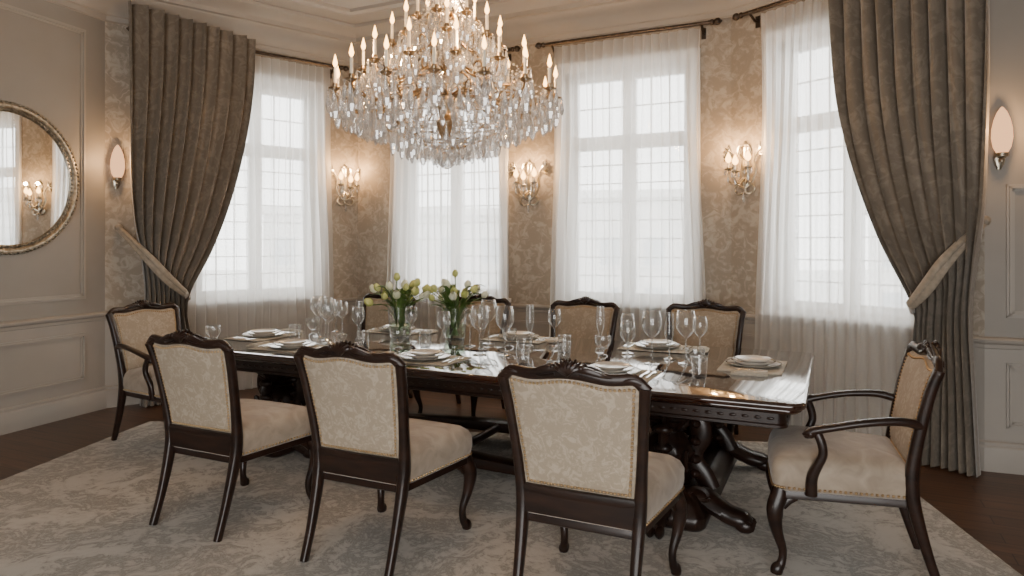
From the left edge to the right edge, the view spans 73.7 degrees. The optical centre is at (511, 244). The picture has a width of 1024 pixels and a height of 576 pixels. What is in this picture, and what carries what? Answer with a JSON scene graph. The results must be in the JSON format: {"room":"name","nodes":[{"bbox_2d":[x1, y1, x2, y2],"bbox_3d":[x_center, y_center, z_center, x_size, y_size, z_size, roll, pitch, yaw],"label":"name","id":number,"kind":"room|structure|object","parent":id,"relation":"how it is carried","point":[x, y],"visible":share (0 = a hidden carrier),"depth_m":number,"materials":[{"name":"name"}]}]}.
{"room":"dining room","nodes":[
{"label":"dining room","id":0,"kind":"room"},
{"bbox_2d":[0,0,104,408],"bbox_3d":[-5.264,-0.475,2.183,0.240,3.950,8.750,0,0,19],"label":"wall","id":1,"kind":"structure","parent":0,"point":[40,61],"depth_m":5.85,"materials":[{"name":"beige paint"}]},
{"bbox_2d":[0,100,79,254],"bbox_3d":[-4.013,-0.530,5.429,0.053,1.222,1.226,0,0,19],"label":"round wall mirror","id":2,"kind":"object","parent":1,"relation":"attached to","point":[39,180],"visible":1,"depth_m":5.61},
{"bbox_2d":[0,2,85,397],"bbox_3d":[-4.972,-0.355,2.639,0.022,3.130,7.300,0,0,19],"label":"trim","id":3,"kind":"structure","parent":1,"relation":"attached to","point":[82,295],"depth_m":6.05,"materials":[{"name":"paint"}]},
{"bbox_2d":[45,0,779,67],"bbox_3d":[-0.675,-2.252,2.985,11.750,0.385,9.970,0,0,0],"label":"ceiling","id":4,"kind":"structure","parent":1,"relation":"attached to","point":[279,30],"depth_m":6.82,"materials":[{"name":"paint"}]},
{"bbox_2d":[0,385,1023,474],"bbox_3d":[-0.675,1.400,2.985,11.750,0.200,9.970,0,0,0],"label":"baseboard","id":5,"kind":"structure","parent":1,"relation":"attached to","point":[995,456],"depth_m":5.60,"materials":[{"name":"paint"}]},
{"bbox_2d":[0,297,1023,349],"bbox_3d":[-0.675,0.650,2.985,11.750,0.080,9.970,0,0,0],"label":"trim","id":6,"kind":"structure","parent":1,"relation":"attached to","point":[1008,343],"depth_m":5.75,"materials":[{"name":"paint"}]},
{"bbox_2d":[105,22,357,385],"bbox_3d":[-2.853,-0.475,7.221,2.574,3.950,0.240,0,0,-41],"label":"wall","id":7,"kind":"structure","parent":0,"point":[124,285],"depth_m":6.41,"materials":[{"name":"paint"}]},
{"bbox_2d":[110,145,124,188],"bbox_3d":[-3.641,-0.722,6.302,0.122,0.405,0.124,0,0,0],"label":"wall lamp","id":8,"kind":"object","parent":7,"relation":"attached to","point":[117,162],"visible":1,"depth_m":6.27,"materials":[{"name":"glass"}]},
{"bbox_2d":[114,0,348,406],"bbox_3d":[-2.745,-0.366,7.025,0.389,3.708,2.301,0,0,43],"label":"drape","id":9,"kind":"object","parent":7,"relation":"hanging from","point":[192,84],"visible":0.78,"depth_m":6.51,"materials":[{"name":"fabric"}]},
{"bbox_2d":[188,56,333,389],"bbox_3d":[-2.601,-0.242,7.163,1.600,3.455,0.057,0,0,-41],"label":"sheer curtain","id":10,"kind":"object","parent":9,"relation":"hanging from","point":[272,252],"visible":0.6,"depth_m":7.24,"materials":[{"name":"fabric"}]},
{"bbox_2d":[331,164,360,211],"bbox_3d":[-1.871,-0.655,7.778,0.450,0.550,0.196,0,0,-36],"label":"wall sconce","id":11,"kind":"object","parent":7,"relation":"attached to","point":[344,189],"visible":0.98,"depth_m":7.82,"materials":[{"name":"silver metal"}]},
{"bbox_2d":[251,0,492,23],"bbox_3d":[-0.702,-2.500,3.013,12.531,0.100,10.625,0,0,0],"label":"ceiling","id":12,"kind":"structure","parent":0,"point":[350,4],"depth_m":7.10,"materials":[{"name":"paint"}]},
{"bbox_2d":[282,0,432,16],"bbox_3d":[-0.618,-2.425,2.928,10.136,0.050,8.616,0,0,0],"label":"trim","id":13,"kind":"structure","parent":12,"relation":"attached to","point":[396,4],"depth_m":6.93,"materials":[{"name":"paint"}]},
{"bbox_2d":[326,0,563,168],"bbox_3d":[-0.451,-1.482,4.701,1.594,1.925,1.594,0,0,-11],"label":"chandelier","id":14,"kind":"object","parent":12,"relation":"hanging from","point":[446,33],"visible":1,"depth_m":4.45,"materials":[{"name":"glass"}]},
{"bbox_2d":[0,383,1023,575],"bbox_3d":[-0.702,1.550,3.013,12.531,0.100,10.625,0,0,0],"label":"floor","id":15,"kind":"structure","parent":0,"point":[989,507],"depth_m":4.69,"materials":[{"name":"brown wood"}]},
{"bbox_2d":[361,290,415,397],"bbox_3d":[-1.349,0.975,6.507,0.640,1.060,0.744,0,0,25],"label":"dining chair","id":16,"kind":"object","parent":15,"relation":"on","point":[374,317],"visible":0.09,"depth_m":6.77,"materials":[{"name":"brown wood"}]},
{"bbox_2d":[365,297,410,325],"bbox_3d":[-1.233,0.749,6.751,0.546,0.475,0.149,0,0,25],"label":"cushion","id":17,"kind":"object","parent":16,"relation":"on","point":[374,317],"depth_m":6.77,"materials":[{"name":"fabric"}]},
{"bbox_2d":[412,293,510,415],"bbox_3d":[-0.426,0.975,6.071,0.640,1.060,0.744,0,0,25],"label":"dining chair","id":18,"kind":"object","parent":15,"relation":"on","point":[503,311],"visible":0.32,"depth_m":6.25,"materials":[{"name":"fabric"}]},
{"bbox_2d":[456,301,505,332],"bbox_3d":[-0.311,0.749,6.315,0.546,0.475,0.149,0,0,25],"label":"cushion","id":19,"kind":"object","parent":18,"relation":"on","point":[492,327],"depth_m":6.27,"materials":[{"name":"fabric"}]},
{"bbox_2d":[0,421,1021,575],"bbox_3d":[-0.632,1.494,2.363,5.660,0.010,6.200,0,0,7],"label":"area rug","id":20,"kind":"object","parent":15,"relation":"on","point":[85,511],"visible":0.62,"depth_m":3.55,"materials":[{"name":"carpet"}]},
{"bbox_2d":[105,300,208,440],"bbox_3d":[-2.640,0.965,5.286,0.744,1.060,0.694,0,0,25],"label":"armchair","id":21,"kind":"object","parent":20,"relation":"on","point":[131,326],"visible":0.55,"depth_m":5.19,"materials":[{"name":"fabric"}]},
{"bbox_2d":[123,365,159,397],"bbox_3d":[-2.580,1.012,5.257,0.592,0.181,0.624,0,0,25],"label":"seat cushion","id":22,"kind":"object","parent":21,"relation":"on","point":[138,382],"depth_m":5.04,"materials":[{"name":"fabric"}]},
{"bbox_2d":[113,308,175,371],"bbox_3d":[-2.884,0.739,5.401,0.149,0.475,0.546,0,0,25],"label":"cushion","id":23,"kind":"object","parent":21,"relation":"on","point":[132,327],"depth_m":5.29,"materials":[{"name":"fabric"}]},
{"bbox_2d":[145,329,312,541],"bbox_3d":[-1.554,0.965,3.826,0.640,1.060,0.744,0,0,25],"label":"dining chair","id":24,"kind":"object","parent":20,"relation":"on","point":[206,417],"visible":0.93,"depth_m":3.59,"materials":[{"name":"fabric"}]},
{"bbox_2d":[154,343,230,432],"bbox_3d":[-1.669,0.739,3.582,0.546,0.475,0.149,0,0,25],"label":"cushion","id":25,"kind":"object","parent":24,"relation":"on","point":[193,380],"depth_m":3.55,"materials":[{"name":"fabric"}]},
{"bbox_2d":[174,399,310,456],"bbox_3d":[-1.525,1.012,3.886,0.624,0.181,0.592,0,0,25],"label":"seat cushion","id":26,"kind":"object","parent":24,"relation":"on","point":[264,426],"depth_m":3.66,"materials":[{"name":"fabric"}]},
{"bbox_2d":[293,340,476,575],"bbox_3d":[-0.623,0.965,3.408,0.640,1.060,0.744,0,0,25],"label":"dining chair","id":27,"kind":"object","parent":20,"relation":"on","point":[363,433],"visible":1,"depth_m":3.17,"materials":[{"name":"fabric"}]},
{"bbox_2d":[303,355,398,457],"bbox_3d":[-0.739,0.739,3.164,0.546,0.475,0.149,0,0,25],"label":"cushion","id":28,"kind":"object","parent":27,"relation":"on","point":[352,401],"depth_m":3.14,"materials":[{"name":"fabric"}]},
{"bbox_2d":[325,418,471,484],"bbox_3d":[-0.595,1.012,3.469,0.624,0.181,0.592,0,0,25],"label":"seat cushion","id":29,"kind":"object","parent":27,"relation":"on","point":[434,448],"depth_m":3.23,"materials":[{"name":"fabric"}]},
{"bbox_2d":[207,322,814,539],"bbox_3d":[-0.250,1.115,4.853,4.360,0.749,1.762,0,0,25],"label":"dining table","id":30,"kind":"object","parent":20,"relation":"on","point":[688,414],"visible":0.56,"depth_m":4.12,"materials":[{"name":"brown wood"}]},
{"bbox_2d":[246,341,271,346],"bbox_3d":[-1.860,0.729,5.028,0.090,0.021,0.200,0,0,20],"label":"folded napkin","id":31,"kind":"object","parent":30,"relation":"on","point":[257,344],"visible":0.95,"depth_m":4.98,"materials":[{"name":"fabric"}]},
{"bbox_2d":[223,333,300,341],"bbox_3d":[-2.005,0.737,5.516,0.360,0.005,0.500,0,0,25],"label":"placemat","id":32,"kind":"object","parent":30,"relation":"on","point":[257,339],"visible":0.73,"depth_m":5.43,"materials":[{"name":"fabric"}]},
{"bbox_2d":[242,329,285,337],"bbox_3d":[-2.005,0.711,5.516,0.332,0.046,0.332,0,0,25],"label":"dinner plate","id":33,"kind":"object","parent":32,"relation":"on","point":[258,333],"visible":1,"depth_m":5.46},
{"bbox_2d":[248,345,327,352],"bbox_3d":[-1.575,0.737,4.904,0.500,0.005,0.360,0,0,25],"label":"placemat","id":34,"kind":"object","parent":30,"relation":"on","point":[267,348],"visible":0.23,"depth_m":4.80,"materials":[{"name":"fabric"}]},
{"bbox_2d":[268,339,316,348],"bbox_3d":[-1.575,0.711,4.904,0.332,0.046,0.332,0,0,25],"label":"dinner plate","id":35,"kind":"object","parent":34,"relation":"on","point":[287,343],"visible":0.98,"depth_m":4.87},
{"bbox_2d":[281,329,302,332],"bbox_3d":[-1.881,0.729,5.801,0.200,0.021,0.090,0,0,20],"label":"folded napkin","id":36,"kind":"object","parent":30,"relation":"on","point":[287,330],"visible":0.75,"depth_m":5.77,"materials":[{"name":"fabric"}]},
{"bbox_2d":[306,317,319,334],"bbox_3d":[-1.645,0.672,5.645,0.112,0.135,0.112,0,0,25],"label":"glass goblet","id":37,"kind":"object","parent":30,"relation":"on","point":[314,317],"visible":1,"depth_m":5.64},
{"bbox_2d":[311,295,326,337],"bbox_3d":[-1.552,0.575,5.491,0.128,0.331,0.128,0,0,25],"label":"wine glass","id":38,"kind":"object","parent":30,"relation":"on","point":[317,336],"visible":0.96,"depth_m":5.47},
{"bbox_2d":[317,297,333,340],"bbox_3d":[-1.450,0.575,5.310,0.128,0.331,0.128,0,0,25],"label":"wine glass","id":39,"kind":"object","parent":30,"relation":"on","point":[331,297],"visible":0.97,"depth_m":5.30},
{"bbox_2d":[320,299,336,343],"bbox_3d":[-1.384,0.575,5.146,0.128,0.331,0.128,0,0,25],"label":"wine glass","id":40,"kind":"object","parent":30,"relation":"on","point":[327,342],"visible":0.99,"depth_m":5.13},
{"bbox_2d":[330,300,341,331],"bbox_3d":[-1.502,0.605,5.832,0.100,0.271,0.100,0,0,25],"label":"wine glass","id":41,"kind":"object","parent":30,"relation":"on","point":[331,300],"visible":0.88,"depth_m":5.82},
{"bbox_2d":[337,301,347,334],"bbox_3d":[-1.404,0.605,5.642,0.100,0.271,0.100,0,0,25],"label":"wine glass","id":42,"kind":"object","parent":30,"relation":"on","point":[345,301],"visible":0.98,"depth_m":5.64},
{"bbox_2d":[351,307,364,343],"bbox_3d":[-1.160,0.605,5.151,0.100,0.271,0.100,0,0,25],"label":"wine glass","id":43,"kind":"object","parent":30,"relation":"on","point":[358,342],"visible":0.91,"depth_m":5.14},
{"bbox_2d":[355,301,363,339],"bbox_3d":[-1.201,0.590,5.369,0.068,0.301,0.068,0,0,25],"label":"champagne flute","id":44,"kind":"object","parent":30,"relation":"on","point":[362,301],"visible":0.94,"depth_m":5.36,"materials":[{"name":"clear glass"}]},
{"bbox_2d":[357,330,369,347],"bbox_3d":[-1.075,0.679,4.933,0.092,0.121,0.092,0,0,25],"label":"water tumbler","id":45,"kind":"object","parent":30,"relation":"on","point":[369,330],"visible":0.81,"depth_m":4.91,"materials":[{"name":"clear glass"}]},
{"bbox_2d":[365,328,427,334],"bbox_3d":[-0.988,0.737,5.865,0.500,0.005,0.360,0,0,25],"label":"placemat","id":46,"kind":"object","parent":30,"relation":"on","point":[376,330],"visible":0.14,"depth_m":5.80,"materials":[{"name":"fabric"}]},
{"bbox_2d":[377,324,415,331],"bbox_3d":[-0.988,0.711,5.865,0.332,0.046,0.332,0,0,25],"label":"dinner plate","id":47,"kind":"object","parent":46,"relation":"on","point":[393,327],"visible":0.8,"depth_m":5.81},
{"bbox_2d":[364,273,430,338],"bbox_3d":[-0.884,0.481,5.475,0.523,0.518,0.521,0,0,8],"label":"tulip vase","id":48,"kind":"object","parent":30,"relation":"on","point":[403,295],"visible":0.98,"depth_m":5.41,"materials":[{"name":"clear glass"}]},
{"bbox_2d":[390,329,405,348],"bbox_3d":[-0.814,0.672,4.876,0.112,0.135,0.112,0,0,25],"label":"glass goblet","id":49,"kind":"object","parent":30,"relation":"on","point":[391,329],"visible":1,"depth_m":4.87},
{"bbox_2d":[405,306,417,342],"bbox_3d":[-0.768,0.605,5.208,0.100,0.271,0.100,0,0,25],"label":"wine glass","id":50,"kind":"object","parent":30,"relation":"on","point":[410,341],"visible":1,"depth_m":5.20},
{"bbox_2d":[418,329,437,334],"bbox_3d":[-0.704,0.729,5.742,0.090,0.021,0.200,0,0,20],"label":"folded napkin","id":51,"kind":"object","parent":30,"relation":"on","point":[427,332],"visible":0.97,"depth_m":5.69,"materials":[{"name":"fabric"}]},
{"bbox_2d":[398,354,471,365],"bbox_3d":[-0.563,0.737,4.426,0.500,0.005,0.360,0,0,25],"label":"placemat","id":52,"kind":"object","parent":30,"relation":"on","point":[432,362],"visible":0.51,"depth_m":4.31,"materials":[{"name":"fabric"}]},
{"bbox_2d":[399,349,450,360],"bbox_3d":[-0.563,0.711,4.426,0.332,0.046,0.332,0,0,25],"label":"dinner plate","id":53,"kind":"object","parent":52,"relation":"on","point":[417,354],"visible":1,"depth_m":4.40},
{"bbox_2d":[437,311,450,349],"bbox_3d":[-0.482,0.605,4.830,0.100,0.271,0.100,0,0,25],"label":"wine glass","id":54,"kind":"object","parent":30,"relation":"on","point":[438,311],"visible":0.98,"depth_m":4.81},
{"bbox_2d":[427,269,487,339],"bbox_3d":[-0.424,0.467,5.355,0.477,0.546,0.541,0,0,-8],"label":"tulip vase","id":55,"kind":"object","parent":30,"relation":"on","point":[449,295],"visible":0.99,"depth_m":5.33,"materials":[{"name":"clear glass"}]},
{"bbox_2d":[463,308,476,345],"bbox_3d":[-0.307,0.605,5.013,0.100,0.271,0.100,0,0,25],"label":"wine glass","id":56,"kind":"object","parent":30,"relation":"on","point":[467,308],"visible":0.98,"depth_m":5.00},
{"bbox_2d":[470,305,488,355],"bbox_3d":[-0.217,0.575,4.594,0.128,0.331,0.128,0,0,25],"label":"wine glass","id":57,"kind":"object","parent":30,"relation":"on","point":[477,354],"visible":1,"depth_m":4.58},
{"bbox_2d":[478,306,486,348],"bbox_3d":[-0.211,0.590,4.890,0.068,0.301,0.068,0,0,25],"label":"champagne flute","id":58,"kind":"object","parent":30,"relation":"on","point":[479,306],"visible":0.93,"depth_m":4.88,"materials":[{"name":"clear glass"}]},
{"bbox_2d":[480,299,496,343],"bbox_3d":[-0.175,0.575,5.128,0.128,0.331,0.128,0,0,25],"label":"wine glass","id":59,"kind":"object","parent":30,"relation":"on","point":[482,299],"visible":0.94,"depth_m":5.11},
{"bbox_2d":[495,305,513,355],"bbox_3d":[-0.047,0.575,4.580,0.128,0.331,0.128,0,0,25],"label":"wine glass","id":60,"kind":"object","parent":30,"relation":"on","point":[503,354],"visible":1,"depth_m":4.56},
{"bbox_2d":[502,327,516,346],"bbox_3d":[-0.020,0.672,4.965,0.112,0.135,0.112,0,0,25],"label":"glass goblet","id":61,"kind":"object","parent":30,"relation":"on","point":[505,327],"visible":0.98,"depth_m":4.95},
{"bbox_2d":[481,334,554,343],"bbox_3d":[0.052,0.737,5.374,0.500,0.005,0.360,0,0,25],"label":"placemat","id":62,"kind":"object","parent":30,"relation":"on","point":[535,341],"visible":0.52,"depth_m":5.26,"materials":[{"name":"fabric"}]},
{"bbox_2d":[498,331,538,339],"bbox_3d":[0.052,0.711,5.374,0.332,0.046,0.332,0,0,25],"label":"dinner plate","id":63,"kind":"object","parent":62,"relation":"on","point":[524,335],"visible":0.94,"depth_m":5.33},
{"bbox_2d":[516,344,529,364],"bbox_3d":[0.068,0.679,4.238,0.092,0.121,0.092,0,0,25],"label":"water tumbler","id":64,"kind":"object","parent":30,"relation":"on","point":[516,344],"visible":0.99,"depth_m":4.22,"materials":[{"name":"clear glass"}]},
{"bbox_2d":[516,336,532,358],"bbox_3d":[0.080,0.672,4.476,0.112,0.135,0.112,0,0,25],"label":"glass goblet","id":65,"kind":"object","parent":30,"relation":"on","point":[519,336],"visible":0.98,"depth_m":4.46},
{"bbox_2d":[548,309,560,346],"bbox_3d":[0.311,0.605,4.986,0.100,0.271,0.100,0,0,25],"label":"wine glass","id":66,"kind":"object","parent":30,"relation":"on","point":[549,309],"visible":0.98,"depth_m":4.97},
{"bbox_2d":[547,337,563,342],"bbox_3d":[0.336,0.729,5.251,0.090,0.021,0.200,0,0,20],"label":"folded napkin","id":67,"kind":"object","parent":30,"relation":"on","point":[553,340],"visible":0.9,"depth_m":5.19,"materials":[{"name":"fabric"}]},
{"bbox_2d":[557,341,570,359],"bbox_3d":[0.337,0.679,4.410,0.092,0.121,0.092,0,0,25],"label":"water tumbler","id":68,"kind":"object","parent":30,"relation":"on","point":[557,341],"visible":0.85,"depth_m":4.39,"materials":[{"name":"clear glass"}]},
{"bbox_2d":[596,306,604,348],"bbox_3d":[0.635,0.590,4.899,0.068,0.301,0.068,0,0,25],"label":"champagne flute","id":69,"kind":"object","parent":30,"relation":"on","point":[597,306],"visible":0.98,"depth_m":4.89,"materials":[{"name":"clear glass"}]},
{"bbox_2d":[594,335,610,356],"bbox_3d":[0.606,0.672,4.559,0.112,0.135,0.112,0,0,25],"label":"glass goblet","id":70,"kind":"object","parent":30,"relation":"on","point":[604,355],"visible":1,"depth_m":4.54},
{"bbox_2d":[587,365,661,381],"bbox_3d":[0.576,0.737,3.932,0.500,0.005,0.360,0,0,25],"label":"placemat","id":71,"kind":"object","parent":30,"relation":"on","point":[642,371],"visible":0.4,"depth_m":3.88,"materials":[{"name":"fabric"}]},
{"bbox_2d":[588,361,640,373],"bbox_3d":[0.576,0.711,3.932,0.332,0.046,0.332,0,0,25],"label":"dinner plate","id":72,"kind":"object","parent":71,"relation":"on","point":[610,367],"visible":0.77,"depth_m":3.93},
{"bbox_2d":[620,313,634,353],"bbox_3d":[0.792,0.605,4.670,0.100,0.271,0.100,0,0,25],"label":"wine glass","id":73,"kind":"object","parent":30,"relation":"on","point":[628,352],"visible":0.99,"depth_m":4.67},
{"bbox_2d":[620,321,635,365],"bbox_3d":[0.713,0.605,4.199,0.100,0.271,0.100,0,0,25],"label":"wine glass","id":74,"kind":"object","parent":30,"relation":"on","point":[621,321],"visible":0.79,"depth_m":4.19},
{"bbox_2d":[642,310,661,364],"bbox_3d":[0.873,0.575,4.256,0.128,0.331,0.128,0,0,25],"label":"wine glass","id":75,"kind":"object","parent":30,"relation":"on","point":[650,362],"visible":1,"depth_m":4.24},
{"bbox_2d":[617,342,696,353],"bbox_3d":[1.046,0.737,4.904,0.500,0.005,0.360,0,0,25],"label":"placemat","id":76,"kind":"object","parent":30,"relation":"on","point":[633,347],"visible":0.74,"depth_m":4.80,"materials":[{"name":"fabric"}]},
{"bbox_2d":[634,339,680,348],"bbox_3d":[1.046,0.711,4.904,0.332,0.046,0.332,0,0,25],"label":"dinner plate","id":77,"kind":"object","parent":76,"relation":"on","point":[647,343],"visible":0.98,"depth_m":4.87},
{"bbox_2d":[664,312,673,359],"bbox_3d":[1.021,0.590,4.429,0.068,0.301,0.068,0,0,25],"label":"champagne flute","id":78,"kind":"object","parent":30,"relation":"on","point":[671,312],"visible":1,"depth_m":4.43,"materials":[{"name":"clear glass"}]},
{"bbox_2d":[676,310,696,364],"bbox_3d":[1.087,0.575,4.265,0.128,0.331,0.128,0,0,25],"label":"wine glass","id":79,"kind":"object","parent":30,"relation":"on","point":[684,362],"visible":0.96,"depth_m":4.25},
{"bbox_2d":[685,347,704,371],"bbox_3d":[1.075,0.672,4.005,0.112,0.135,0.112,0,0,25],"label":"glass goblet","id":80,"kind":"object","parent":30,"relation":"on","point":[697,370],"visible":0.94,"depth_m":4.00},
{"bbox_2d":[691,355,707,378],"bbox_3d":[1.044,0.679,3.799,0.092,0.121,0.092,0,0,25],"label":"water tumbler","id":81,"kind":"object","parent":30,"relation":"on","point":[704,355],"visible":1,"depth_m":3.78,"materials":[{"name":"clear glass"}]},
{"bbox_2d":[692,316,707,358],"bbox_3d":[1.234,0.605,4.483,0.100,0.271,0.100,0,0,25],"label":"wine glass","id":82,"kind":"object","parent":30,"relation":"on","point":[694,316],"visible":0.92,"depth_m":4.47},
{"bbox_2d":[694,346,708,352],"bbox_3d":[1.331,0.729,4.780,0.090,0.021,0.200,0,0,20],"label":"folded napkin","id":83,"kind":"object","parent":30,"relation":"on","point":[699,349],"visible":0.94,"depth_m":4.72,"materials":[{"name":"fabric"}]},
{"bbox_2d":[731,370,767,376],"bbox_3d":[1.350,0.729,3.886,0.200,0.021,0.090,0,0,20],"label":"folded napkin","id":84,"kind":"object","parent":30,"relation":"on","point":[734,372],"visible":1,"depth_m":3.86,"materials":[{"name":"fabric"}]},
{"bbox_2d":[717,357,786,374],"bbox_3d":[1.474,0.737,4.171,0.360,0.005,0.500,0,0,25],"label":"placemat","id":85,"kind":"object","parent":30,"relation":"on","point":[778,370],"visible":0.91,"depth_m":4.07,"materials":[{"name":"fabric"}]},
{"bbox_2d":[730,368,766,371],"bbox_3d":[1.375,0.728,3.968,0.205,0.010,0.024,0,0,25],"label":"fork","id":86,"kind":"object","parent":85,"relation":"on","point":[730,368],"visible":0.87,"depth_m":3.97,"materials":[{"name":"silver metal"}]},
{"bbox_2d":[731,367,767,370],"bbox_3d":[1.391,0.728,4.002,0.205,0.010,0.024,0,0,25],"label":"fork","id":87,"kind":"object","parent":85,"relation":"on","point":[731,367],"visible":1,"depth_m":4.00,"materials":[{"name":"silver metal"}]},
{"bbox_2d":[725,355,781,367],"bbox_3d":[1.474,0.711,4.171,0.332,0.046,0.332,0,0,25],"label":"dinner plate","id":88,"kind":"object","parent":85,"relation":"on","point":[750,361],"visible":1,"depth_m":4.13,"materials":[{"name":"ceramic"}]},
{"bbox_2d":[497,358,687,575],"bbox_3d":[0.358,0.965,2.911,0.640,1.060,0.744,0,0,25],"label":"dining chair","id":89,"kind":"object","parent":20,"relation":"on","point":[583,460],"visible":1,"depth_m":2.66,"materials":[{"name":"fabric"}]},
{"bbox_2d":[509,375,638,498],"bbox_3d":[0.243,0.739,2.667,0.546,0.475,0.149,0,0,25],"label":"cushion","id":90,"kind":"object","parent":89,"relation":"on","point":[577,436],"depth_m":2.64,"materials":[{"name":"fabric"}]},
{"bbox_2d":[529,451,683,530],"bbox_3d":[0.387,1.012,2.971,0.624,0.181,0.592,0,0,25],"label":"seat cushion","id":91,"kind":"object","parent":89,"relation":"on","point":[620,505],"depth_m":2.71,"materials":[{"name":"fabric"}]},
{"bbox_2d":[650,299,745,434],"bbox_3d":[1.418,0.965,5.199,0.640,1.060,0.744,0,0,25],"label":"dining chair","id":92,"kind":"object","parent":20,"relation":"on","point":[725,323],"visible":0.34,"depth_m":5.43,"materials":[{"name":"fabric"}]},
{"bbox_2d":[671,308,739,347],"bbox_3d":[1.534,0.739,5.444,0.546,0.475,0.149,0,0,25],"label":"cushion","id":93,"kind":"object","parent":92,"relation":"on","point":[723,330],"depth_m":5.42,"materials":[{"name":"fabric"}]},
{"bbox_2d":[765,340,945,575],"bbox_3d":[1.602,0.965,3.241,0.744,1.060,0.694,0,0,20],"label":"armchair","id":94,"kind":"object","parent":20,"relation":"on","point":[825,463],"visible":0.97,"depth_m":3.02,"materials":[{"name":"fabric"}]},
{"bbox_2d":[768,425,905,499],"bbox_3d":[1.540,1.012,3.264,0.592,0.181,0.624,0,0,20],"label":"seat cushion","id":95,"kind":"object","parent":94,"relation":"on","point":[856,466],"depth_m":3.04,"materials":[{"name":"fabric"}]},
{"bbox_2d":[890,350,933,460],"bbox_3d":[1.856,0.739,3.148,0.149,0.475,0.546,0,0,20],"label":"cushion","id":96,"kind":"object","parent":94,"relation":"on","point":[916,369],"depth_m":3.07,"materials":[{"name":"fabric"}]},
{"bbox_2d":[550,296,619,339],"bbox_3d":[0.496,0.975,5.635,0.640,1.060,0.744,0,0,25],"label":"dining chair","id":97,"kind":"object","parent":15,"relation":"on","point":[578,319],"visible":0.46,"depth_m":5.87,"materials":[{"name":"fabric"}]},
{"bbox_2d":[555,305,613,339],"bbox_3d":[0.611,0.749,5.880,0.546,0.475,0.149,0,0,25],"label":"cushion","id":98,"kind":"object","parent":97,"relation":"on","point":[577,321],"depth_m":5.86,"materials":[{"name":"fabric"}]},
{"bbox_2d":[358,17,730,335],"bbox_3d":[0.142,-0.475,7.178,4.287,3.950,0.240,0,0,25],"label":"wall","id":99,"kind":"structure","parent":0,"point":[530,234],"depth_m":6.97,"materials":[{"name":"paper"}]},
{"bbox_2d":[377,45,520,75],"bbox_3d":[-0.734,-1.962,7.379,1.864,0.143,0.151,0,0,25],"label":"curtain rod","id":100,"kind":"object","parent":99,"relation":"attached to","point":[516,48],"visible":0.3,"depth_m":7.02,"materials":[{"name":"brown metal"}]},
{"bbox_2d":[387,55,504,329],"bbox_3d":[-0.731,-0.242,7.363,1.520,3.455,0.058,0,0,25],"label":"sheer curtain","id":101,"kind":"object","parent":100,"relation":"hanging from","point":[442,221],"visible":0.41,"depth_m":7.36,"materials":[{"name":"fabric"}]},
{"bbox_2d":[500,71,510,301],"bbox_3d":[-0.639,-0.608,7.508,1.480,2.405,0.275,0,0,25],"label":"frame","id":102,"kind":"object","parent":99,"relation":"attached to","point":[504,154],"visible":0.09,"depth_m":7.12,"materials":[{"name":"paint"}]},
{"bbox_2d":[509,159,548,212],"bbox_3d":[0.146,-0.605,6.934,0.450,0.550,0.196,0,0,21],"label":"wall sconce","id":103,"kind":"object","parent":99,"relation":"attached to","point":[530,181],"visible":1,"depth_m":6.96,"materials":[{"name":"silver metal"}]},
{"bbox_2d":[117,184,1023,429],"bbox_3d":[0.380,0.405,6.281,7.856,1.610,2.030,0,0,15],"label":"trim","id":104,"kind":"structure","parent":99,"relation":"attached to","point":[1011,368],"depth_m":4.49,"materials":[{"name":"paint"}]},
{"bbox_2d":[535,18,721,52],"bbox_3d":[1.072,-1.962,6.519,1.824,0.143,0.151,0,0,25],"label":"curtain rod","id":105,"kind":"object","parent":99,"relation":"attached to","point":[716,21],"visible":0.99,"depth_m":6.40,"materials":[{"name":"brown metal"}]},
{"bbox_2d":[549,27,705,341],"bbox_3d":[1.076,-0.242,6.504,1.560,3.455,0.063,0,0,26],"label":"sheer curtain","id":106,"kind":"object","parent":105,"relation":"hanging from","point":[627,229],"visible":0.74,"depth_m":6.48,"materials":[{"name":"fabric"}]},
{"bbox_2d":[698,48,700,186],"bbox_3d":[1.131,-0.608,6.666,1.480,2.405,0.275,0,0,25],"label":"frame","id":107,"kind":"object","parent":99,"relation":"attached to","point":[699,103],"visible":0.06,"depth_m":6.28,"materials":[{"name":"paint"}]},
{"bbox_2d":[731,0,984,439],"bbox_3d":[2.662,-0.475,5.430,0.240,3.950,1.998,0,0,-36],"label":"wall","id":108,"kind":"structure","parent":0,"point":[746,40],"depth_m":6.01,"materials":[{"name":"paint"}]},
{"bbox_2d":[723,141,761,202],"bbox_3d":[1.990,-0.645,5.987,0.196,0.550,0.450,0,0,-31],"label":"wall sconce","id":109,"kind":"object","parent":108,"relation":"attached to","point":[747,150],"visible":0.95,"depth_m":6.01,"materials":[{"name":"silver metal"}]},
{"bbox_2d":[732,0,990,477],"bbox_3d":[2.478,-0.306,5.167,0.366,3.588,2.013,0,0,-36],"label":"drape","id":110,"kind":"object","parent":108,"relation":"hanging from","point":[911,78],"visible":0.92,"depth_m":4.61,"materials":[{"name":"fabric"}]},
{"bbox_2d":[755,0,913,435],"bbox_3d":[2.523,-0.242,5.267,0.059,3.455,1.500,0,0,-36],"label":"sheer curtain","id":111,"kind":"object","parent":110,"relation":"hanging from","point":[827,287],"visible":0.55,"depth_m":5.39,"materials":[{"name":"fabric"}]},
{"bbox_2d":[985,0,1023,442],"bbox_3d":[3.663,-0.475,4.491,1.005,3.950,0.240,0,0,20],"label":"wall","id":112,"kind":"structure","parent":0,"point":[1006,16],"depth_m":4.51,"materials":[{"name":"beige paint"}]},
{"bbox_2d":[991,107,1012,168],"bbox_3d":[3.203,-0.702,4.465,0.120,0.405,0.128,0,0,0],"label":"wall lamp","id":113,"kind":"object","parent":112,"relation":"attached to","point":[1002,127],"visible":1,"depth_m":4.43,"materials":[{"name":"glass"}]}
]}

